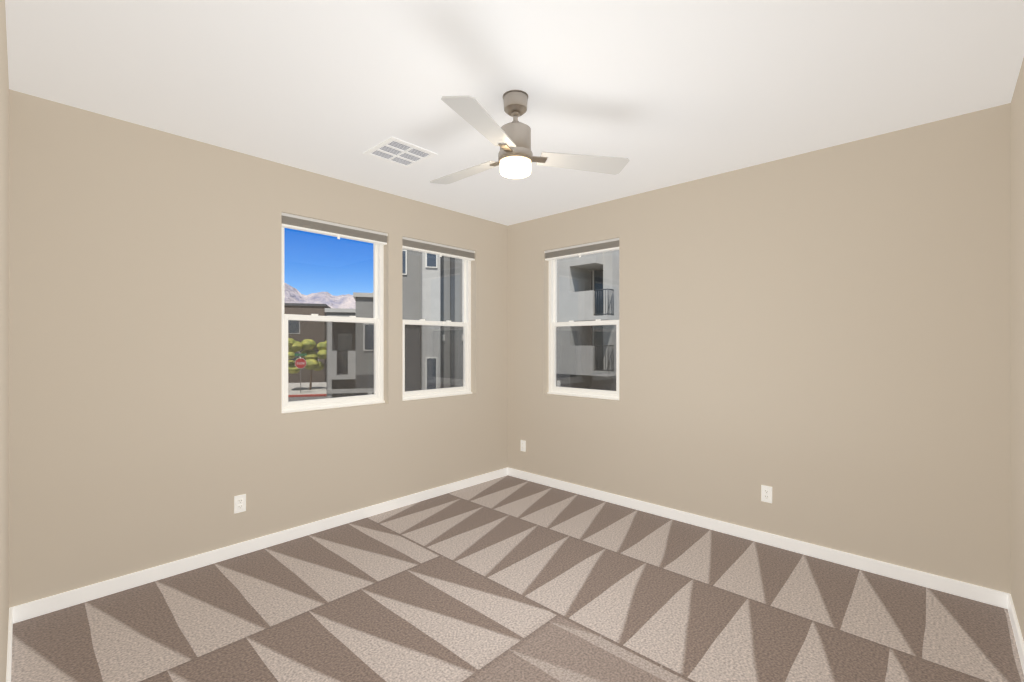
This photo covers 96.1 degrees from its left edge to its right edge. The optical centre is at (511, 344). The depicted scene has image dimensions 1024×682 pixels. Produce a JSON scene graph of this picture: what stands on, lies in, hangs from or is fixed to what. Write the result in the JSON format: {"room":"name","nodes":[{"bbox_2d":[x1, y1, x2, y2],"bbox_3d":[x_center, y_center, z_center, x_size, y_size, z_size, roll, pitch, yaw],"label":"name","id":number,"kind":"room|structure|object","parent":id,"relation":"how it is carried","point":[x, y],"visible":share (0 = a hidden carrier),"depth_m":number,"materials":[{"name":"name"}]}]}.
{"room":"empty bedroom","nodes":[
{"label":"empty bedroom","id":0,"kind":"room"},
{"bbox_2d":[0,0,8,681],"bbox_3d":[-1.264,0.061,1.005,3.760,2.740,0.180,0,0,43],"label":"wall","id":1,"kind":"structure","parent":0,"point":[4,348],"depth_m":1.69,"materials":[{"name":"beige paint"}]},
{"bbox_2d":[6,605,17,681],"bbox_3d":[-1.197,1.389,1.077,3.760,0.085,0.016,0,0,43],"label":"baseboard","id":2,"kind":"structure","parent":1,"relation":"attached to","point":[13,611],"depth_m":2.12,"materials":[{"name":"white wood"}]},
{"bbox_2d":[9,89,507,607],"bbox_3d":[-1.377,0.061,3.768,0.180,2.740,4.060,0,0,43],"label":"wall","id":3,"kind":"structure","parent":0,"point":[151,423],"depth_m":2.88,"materials":[{"name":"beige paint"}]},
{"bbox_2d":[234,494,245,513],"bbox_3d":[-1.848,1.081,3.127,0.009,0.118,0.072,0,0,43],"label":"electrical outlet","id":4,"kind":"object","parent":3,"relation":"attached to","point":[239,503],"visible":1,"depth_m":3.12,"materials":[{"name":"white plastic"}]},
{"bbox_2d":[18,468,505,621],"bbox_3d":[-1.309,1.389,3.697,0.016,0.085,3.630,0,0,43],"label":"baseboard","id":5,"kind":"structure","parent":3,"relation":"attached to","point":[63,600],"depth_m":3.03,"materials":[{"name":"white wood"}]},
{"bbox_2d":[282,227,384,412],"bbox_3d":[-1.443,-0.229,3.720,0.100,1.470,0.880,0,0,43],"label":"window","id":6,"kind":"structure","parent":3,"relation":"in","point":[376,397],"depth_m":3.76,"materials":[{"name":"white plastic"}]},
{"bbox_2d":[282,212,387,244],"bbox_3d":[-1.393,-0.902,3.672,0.050,0.122,0.877,0,0,43],"label":"window blind","id":7,"kind":"object","parent":6,"relation":"attached to","point":[307,224],"visible":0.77,"depth_m":3.62,"materials":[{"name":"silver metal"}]},
{"bbox_2d":[402,249,471,400],"bbox_3d":[-0.746,-0.229,4.464,0.100,1.470,0.880,0,0,43],"label":"window","id":8,"kind":"structure","parent":3,"relation":"in","point":[465,388],"depth_m":4.55,"materials":[{"name":"white plastic"}]},
{"bbox_2d":[402,236,474,260],"bbox_3d":[-0.696,-0.902,4.417,0.050,0.122,0.877,0,0,43],"label":"window blind","id":9,"kind":"object","parent":8,"relation":"attached to","point":[441,250],"visible":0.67,"depth_m":4.37,"materials":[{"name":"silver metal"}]},
{"bbox_2d":[5,0,1023,225],"bbox_3d":[0.061,-1.369,2.422,4.120,0.120,4.060,0,0,43],"label":"ceiling","id":10,"kind":"structure","parent":0,"point":[658,94],"depth_m":2.24,"materials":[{"name":"white paint"}]},
{"bbox_2d":[363,137,437,167],"bbox_3d":[-0.762,-1.305,3.144,0.360,0.007,0.360,0,0,43],"label":"ceiling vent","id":11,"kind":"object","parent":10,"relation":"in","point":[396,151],"visible":1,"depth_m":3.13,"materials":[{"name":"white metal"}]},
{"bbox_2d":[430,90,629,183],"bbox_3d":[-0.084,-1.106,2.489,1.030,0.406,1.174,0,0,43],"label":"ceiling fan","id":12,"kind":"object","parent":10,"relation":"hanging from","point":[516,157],"visible":1,"depth_m":2.38,"materials":[{"name":"silver metal"}]},
{"bbox_2d":[11,475,1023,681],"bbox_3d":[0.061,1.491,2.422,4.120,0.120,4.060,0,0,43],"label":"floor","id":13,"kind":"structure","parent":0,"point":[507,578],"depth_m":2.44,"materials":[{"name":"brown carpet"}]},
{"bbox_2d":[508,103,1010,593],"bbox_3d":[1.387,0.061,3.838,3.760,2.740,0.180,0,0,43],"label":"wall","id":14,"kind":"structure","parent":0,"point":[818,342],"depth_m":3.10,"materials":[{"name":"beige paint"}]},
{"bbox_2d":[521,440,525,451],"bbox_3d":[0.117,1.076,4.897,0.072,0.118,0.009,0,0,43],"label":"electrical outlet","id":15,"kind":"object","parent":14,"relation":"attached to","point":[523,445],"visible":1,"depth_m":4.89,"materials":[{"name":"white plastic"}]},
{"bbox_2d":[547,251,618,399],"bbox_3d":[0.714,-0.229,4.488,0.870,1.470,0.100,0,0,43],"label":"east window","id":16,"kind":"structure","parent":14,"relation":"in","point":[591,391],"depth_m":4.56,"materials":[{"name":"white plastic"}]},
{"bbox_2d":[545,238,618,260],"bbox_3d":[0.667,-0.902,4.438,0.867,0.122,0.050,0,0,43],"label":"window blind","id":17,"kind":"object","parent":16,"relation":"attached to","point":[587,248],"visible":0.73,"depth_m":4.40,"materials":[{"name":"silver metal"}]},
{"bbox_2d":[506,467,1001,607],"bbox_3d":[1.320,1.389,3.767,3.760,0.085,0.016,0,0,43],"label":"baseboard","id":18,"kind":"structure","parent":14,"relation":"attached to","point":[947,585],"depth_m":3.17,"materials":[{"name":"white wood"}]},
{"bbox_2d":[761,485,771,502],"bbox_3d":[1.826,1.071,3.298,0.072,0.118,0.009,0,0,43],"label":"electrical outlet","id":19,"kind":"object","parent":14,"relation":"attached to","point":[766,493],"visible":1,"depth_m":3.30,"materials":[{"name":"white plastic"}]},
{"bbox_2d":[1011,58,1023,640],"bbox_3d":[1.500,0.061,1.076,0.180,2.740,4.060,0,0,43],"label":"wall","id":20,"kind":"structure","parent":0,"point":[1017,348],"depth_m":2.27,"materials":[{"name":"beige paint"}]},
{"bbox_2d":[1002,592,1023,673],"bbox_3d":[1.425,1.389,1.138,0.013,0.085,3.630,0,0,43],"label":"baseboard","id":21,"kind":"structure","parent":20,"relation":"attached to","point":[1007,602],"depth_m":2.25,"materials":[{"name":"white wood"}]},
{"label":"outside","id":22,"kind":"structure","parent":0,"visible":0},
{"bbox_3d":[-119.001,4.981,179.782,500.000,0.300,220.000,0,0,43],"label":"street","id":23,"kind":"object","parent":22,"visible":0},
{"bbox_2d":[288,382,325,400],"bbox_3d":[-27.232,4.265,34.094,26.300,1.128,18.500,0,0,-16],"label":"pavement","id":24,"kind":"structure","parent":23,"relation":"on","point":[307,393],"depth_m":36.53,"materials":[{"name":"concrete"}]},
{"bbox_2d":[295,354,306,392],"bbox_3d":[-16.124,2.159,35.089,0.323,3.097,0.780,0,0,43],"label":"stop sign","id":25,"kind":"object","parent":24,"relation":"on","point":[302,363],"depth_m":35.09,"materials":[{"name":"red"}]},
{"bbox_2d":[288,338,325,389],"bbox_3d":[-16.412,1.573,38.139,3.589,4.262,4.934,0,0,43],"label":"tree","id":26,"kind":"object","parent":24,"relation":"on","point":[311,355],"depth_m":37.51,"materials":[{"name":"green plant"}]},
{"bbox_2d":[284,303,329,382],"bbox_3d":[-24.595,0.306,51.118,12.900,9.050,10.400,0,0,-16],"label":"building","id":27,"kind":"structure","parent":23,"relation":"on","point":[302,310],"depth_m":47.02,"materials":[{"name":"beige paint"}]},
{"bbox_2d":[325,308,355,397],"bbox_3d":[-8.612,1.231,34.979,9.600,7.200,8.200,0,0,-16],"label":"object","id":28,"kind":"object","parent":23,"relation":"on","point":[333,311],"depth_m":29.97,"materials":[{"name":"paint"}]},
{"bbox_2d":[327,292,373,397],"bbox_3d":[-6.031,1.181,24.276,6.500,7.300,4.200,0,0,-16],"label":"building","id":29,"kind":"structure","parent":23,"relation":"on","point":[360,306],"depth_m":21.90,"materials":[{"name":"paint"}]},
{"bbox_2d":[402,249,462,390],"bbox_3d":[-3.370,-1.669,20.226,4.800,13.000,4.450,0,0,-16],"label":"building","id":30,"kind":"structure","parent":23,"relation":"on","point":[437,276],"depth_m":18.57,"materials":[{"name":"paint"}]},
{"bbox_2d":[556,250,618,390],"bbox_3d":[7.216,-0.769,20.927,14.800,11.200,11.700,0,0,43],"label":"building","id":31,"kind":"structure","parent":23,"relation":"on","point":[608,257],"depth_m":17.63,"materials":[{"name":"paint"}]},
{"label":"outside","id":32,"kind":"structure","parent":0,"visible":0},
{"bbox_2d":[284,283,355,308],"bbox_3d":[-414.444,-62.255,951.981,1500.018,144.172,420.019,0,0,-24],"label":"mountains","id":33,"kind":"structure","parent":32,"point":[345,303],"depth_m":876.57,"materials":[{"name":"stone"}]}
]}

